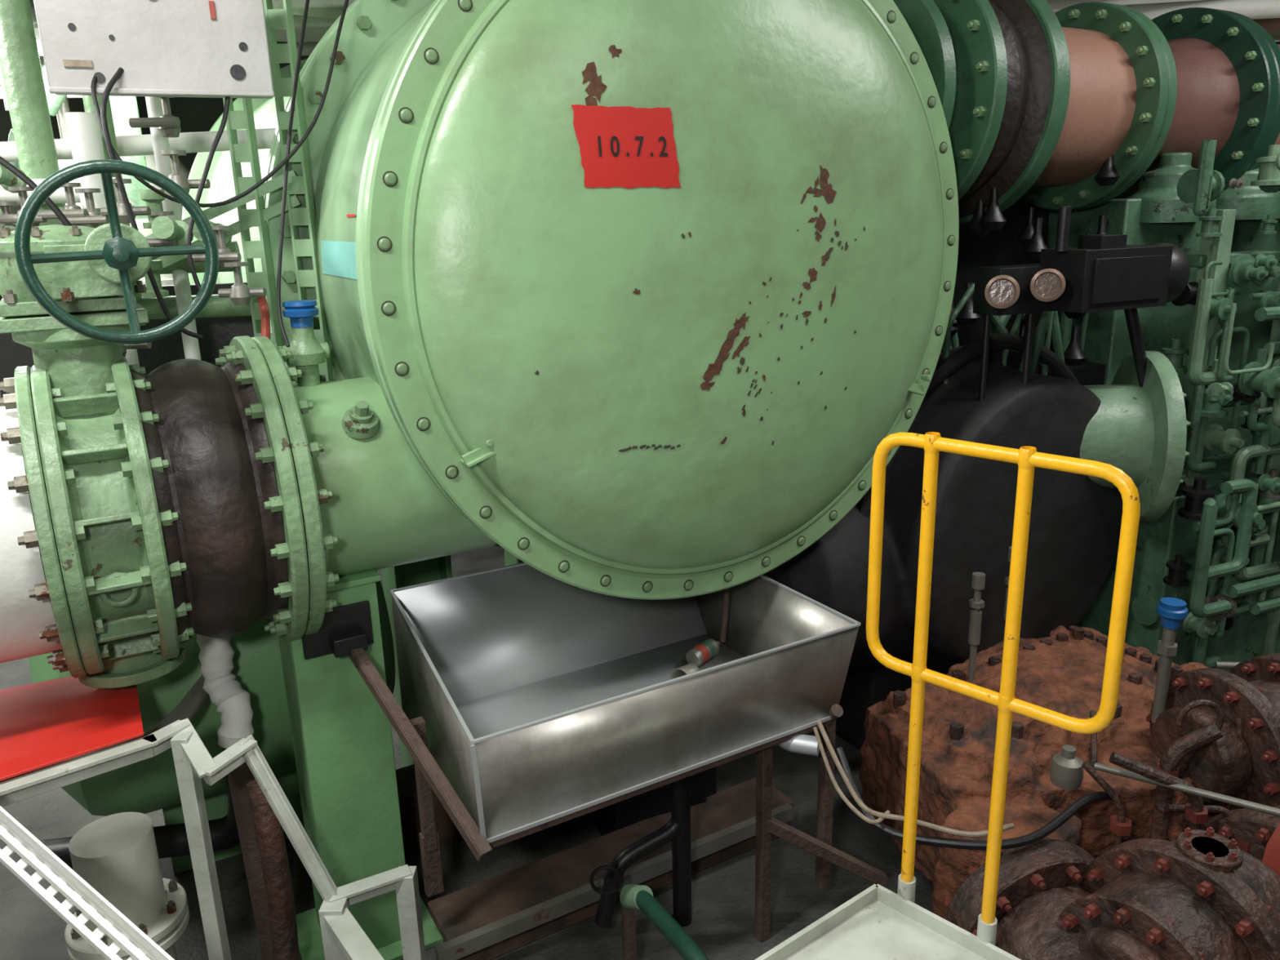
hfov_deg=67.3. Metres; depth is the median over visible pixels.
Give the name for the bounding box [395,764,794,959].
foundation
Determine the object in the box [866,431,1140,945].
safety railing
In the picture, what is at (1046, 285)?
pressure gauge
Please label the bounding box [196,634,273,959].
hose
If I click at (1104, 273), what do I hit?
assembly
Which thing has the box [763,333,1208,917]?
pump
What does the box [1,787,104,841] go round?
plate
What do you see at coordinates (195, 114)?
plate
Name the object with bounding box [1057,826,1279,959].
pump
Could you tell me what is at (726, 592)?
drain pipe
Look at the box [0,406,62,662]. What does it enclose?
insulated pipe
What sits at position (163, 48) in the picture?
panel
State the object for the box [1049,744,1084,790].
cup
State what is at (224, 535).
expansion joint
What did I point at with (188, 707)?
pipe
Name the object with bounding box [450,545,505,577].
plate
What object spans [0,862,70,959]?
floor
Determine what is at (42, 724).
panel
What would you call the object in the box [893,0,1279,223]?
pipe
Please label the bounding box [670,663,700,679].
steel cup
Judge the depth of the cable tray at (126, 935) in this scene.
1.87 m
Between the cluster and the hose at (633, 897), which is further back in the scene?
the cluster
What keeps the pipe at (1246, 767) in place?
attached to the pump at (1076, 520)
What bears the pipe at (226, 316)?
attached to the condenser
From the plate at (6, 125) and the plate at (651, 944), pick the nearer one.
the plate at (651, 944)
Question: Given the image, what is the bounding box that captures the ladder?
[141,0,333,381]
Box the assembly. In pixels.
[973,206,1190,373]
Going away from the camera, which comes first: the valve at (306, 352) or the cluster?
the valve at (306, 352)
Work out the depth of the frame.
2.44 m
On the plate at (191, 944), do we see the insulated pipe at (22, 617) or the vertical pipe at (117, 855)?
the vertical pipe at (117, 855)
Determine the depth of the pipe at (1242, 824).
2.59 m
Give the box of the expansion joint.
[129,359,288,644]
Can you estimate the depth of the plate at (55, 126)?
8.19 m
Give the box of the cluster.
[940,155,1146,626]
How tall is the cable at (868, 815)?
0.229 m
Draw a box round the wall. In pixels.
[29,0,1279,65]
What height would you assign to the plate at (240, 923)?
0.100 m
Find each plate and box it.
[0,98,12,142]
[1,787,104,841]
[9,204,21,213]
[49,115,60,138]
[67,97,84,111]
[136,96,148,117]
[159,857,208,959]
[168,97,223,133]
[177,152,197,171]
[214,853,262,959]
[404,812,601,910]
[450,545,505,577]
[491,904,622,959]
[635,909,684,959]
[716,751,756,791]
[772,744,818,838]
[831,786,902,893]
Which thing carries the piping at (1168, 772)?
attached to the pipe at (1242, 824)
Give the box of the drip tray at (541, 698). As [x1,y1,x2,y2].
[390,562,860,843]
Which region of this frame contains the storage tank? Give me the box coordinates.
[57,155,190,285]
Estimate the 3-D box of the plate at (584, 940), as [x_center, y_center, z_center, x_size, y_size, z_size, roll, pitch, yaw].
[-0.254,1.486,3.068,0.401,0.100,0.241,-2,16,0]
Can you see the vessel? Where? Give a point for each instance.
(150, 784)
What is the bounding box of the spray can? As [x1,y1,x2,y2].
[685,638,719,666]
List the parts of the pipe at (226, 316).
dark panel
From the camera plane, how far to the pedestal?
2.80 m
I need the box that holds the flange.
[215,335,379,641]
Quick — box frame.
[0,718,426,959]
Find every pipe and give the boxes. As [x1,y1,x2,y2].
[0,0,275,397]
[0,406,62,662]
[0,674,208,782]
[64,812,189,959]
[589,770,706,928]
[719,587,729,642]
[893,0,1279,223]
[942,838,1094,959]
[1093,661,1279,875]
[1146,653,1279,821]
[1200,806,1279,862]
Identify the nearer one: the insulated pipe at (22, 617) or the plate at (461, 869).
the insulated pipe at (22, 617)
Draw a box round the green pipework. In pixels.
[1046,139,1279,671]
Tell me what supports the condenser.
on the plate at (493, 557)
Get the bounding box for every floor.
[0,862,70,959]
[681,837,874,959]
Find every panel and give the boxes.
[0,675,143,781]
[33,0,274,98]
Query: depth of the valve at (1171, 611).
2.96 m
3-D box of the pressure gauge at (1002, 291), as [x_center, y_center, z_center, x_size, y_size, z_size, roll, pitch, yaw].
[1.260,-0.494,3.384,0.112,0.457,0.191,4,16,19]
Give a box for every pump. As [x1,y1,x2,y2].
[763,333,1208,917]
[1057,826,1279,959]
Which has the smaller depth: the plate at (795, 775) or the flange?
the flange
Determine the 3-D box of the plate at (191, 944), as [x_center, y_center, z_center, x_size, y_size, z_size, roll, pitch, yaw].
[-1.532,1.473,3.238,0.387,0.100,0.504,-2,16,0]
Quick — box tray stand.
[347,648,888,942]
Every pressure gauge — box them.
[977,275,1019,400]
[1022,268,1065,384]
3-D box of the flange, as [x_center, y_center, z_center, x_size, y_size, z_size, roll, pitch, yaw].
[-0.947,0.010,2.730,0.341,0.850,0.850,-10,18,-29]
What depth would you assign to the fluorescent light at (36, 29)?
4.17 m
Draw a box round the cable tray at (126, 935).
[0,805,174,959]
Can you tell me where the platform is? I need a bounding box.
[755,884,1021,959]
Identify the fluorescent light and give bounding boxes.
[0,84,3,98]
[34,27,43,55]
[66,95,82,97]
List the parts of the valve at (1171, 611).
stem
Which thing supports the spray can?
on the drip tray at (541, 698)
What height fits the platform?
0.635 m
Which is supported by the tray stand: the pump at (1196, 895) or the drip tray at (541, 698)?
the drip tray at (541, 698)
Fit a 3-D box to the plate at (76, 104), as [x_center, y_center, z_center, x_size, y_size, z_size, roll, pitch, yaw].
[-5.039,-3.323,8.511,0.100,0.138,0.244,-2,16,0]
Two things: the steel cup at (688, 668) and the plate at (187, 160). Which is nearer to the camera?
the steel cup at (688, 668)
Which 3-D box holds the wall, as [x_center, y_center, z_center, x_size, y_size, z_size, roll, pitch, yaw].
[0.930,-2.693,4.386,11.600,1.420,7.603,-2,16,0]
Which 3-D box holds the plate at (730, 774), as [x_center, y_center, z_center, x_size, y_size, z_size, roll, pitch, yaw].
[0.397,1.231,3.921,0.188,0.100,0.275,-2,16,0]
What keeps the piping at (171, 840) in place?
on the plate at (191, 944)
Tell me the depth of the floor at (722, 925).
3.18 m
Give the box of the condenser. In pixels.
[182,0,962,767]
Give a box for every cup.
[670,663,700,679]
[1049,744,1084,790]
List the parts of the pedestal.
bracket plate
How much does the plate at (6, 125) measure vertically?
0.323 m
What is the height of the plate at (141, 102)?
0.176 m
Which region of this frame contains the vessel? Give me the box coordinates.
[28,569,395,874]
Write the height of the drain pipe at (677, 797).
0.620 m
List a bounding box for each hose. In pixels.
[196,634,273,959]
[619,884,708,959]
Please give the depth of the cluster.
3.99 m
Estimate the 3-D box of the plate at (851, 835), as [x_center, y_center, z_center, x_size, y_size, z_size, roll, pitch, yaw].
[0.803,1.338,3.502,0.232,0.100,0.620,-2,16,0]
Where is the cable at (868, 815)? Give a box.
[813,720,1111,849]
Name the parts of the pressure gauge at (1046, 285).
stem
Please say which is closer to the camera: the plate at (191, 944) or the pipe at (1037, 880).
the pipe at (1037, 880)
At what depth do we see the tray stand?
2.77 m
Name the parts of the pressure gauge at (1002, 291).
stem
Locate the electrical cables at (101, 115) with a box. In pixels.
[0,0,349,346]
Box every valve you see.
[0,159,218,688]
[280,299,329,386]
[1151,597,1187,723]
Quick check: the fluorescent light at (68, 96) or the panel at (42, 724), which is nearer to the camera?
the panel at (42, 724)
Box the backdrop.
[0,61,150,218]
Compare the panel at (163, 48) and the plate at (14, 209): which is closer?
the panel at (163, 48)
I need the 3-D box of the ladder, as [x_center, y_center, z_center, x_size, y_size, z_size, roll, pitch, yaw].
[-1.226,-0.631,2.840,0.544,1.760,0.072,-8,17,-21]
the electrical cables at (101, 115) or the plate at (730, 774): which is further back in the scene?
the plate at (730, 774)
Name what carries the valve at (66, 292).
attached to the expansion joint
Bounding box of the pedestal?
[278,569,444,959]
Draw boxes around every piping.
[41,774,299,959]
[1081,699,1279,853]
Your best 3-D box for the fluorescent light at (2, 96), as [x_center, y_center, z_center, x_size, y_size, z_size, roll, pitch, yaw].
[-3.334,-2.067,5.000,0.280,0.091,0.561,-3,16,-6]
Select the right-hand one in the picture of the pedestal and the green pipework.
the green pipework

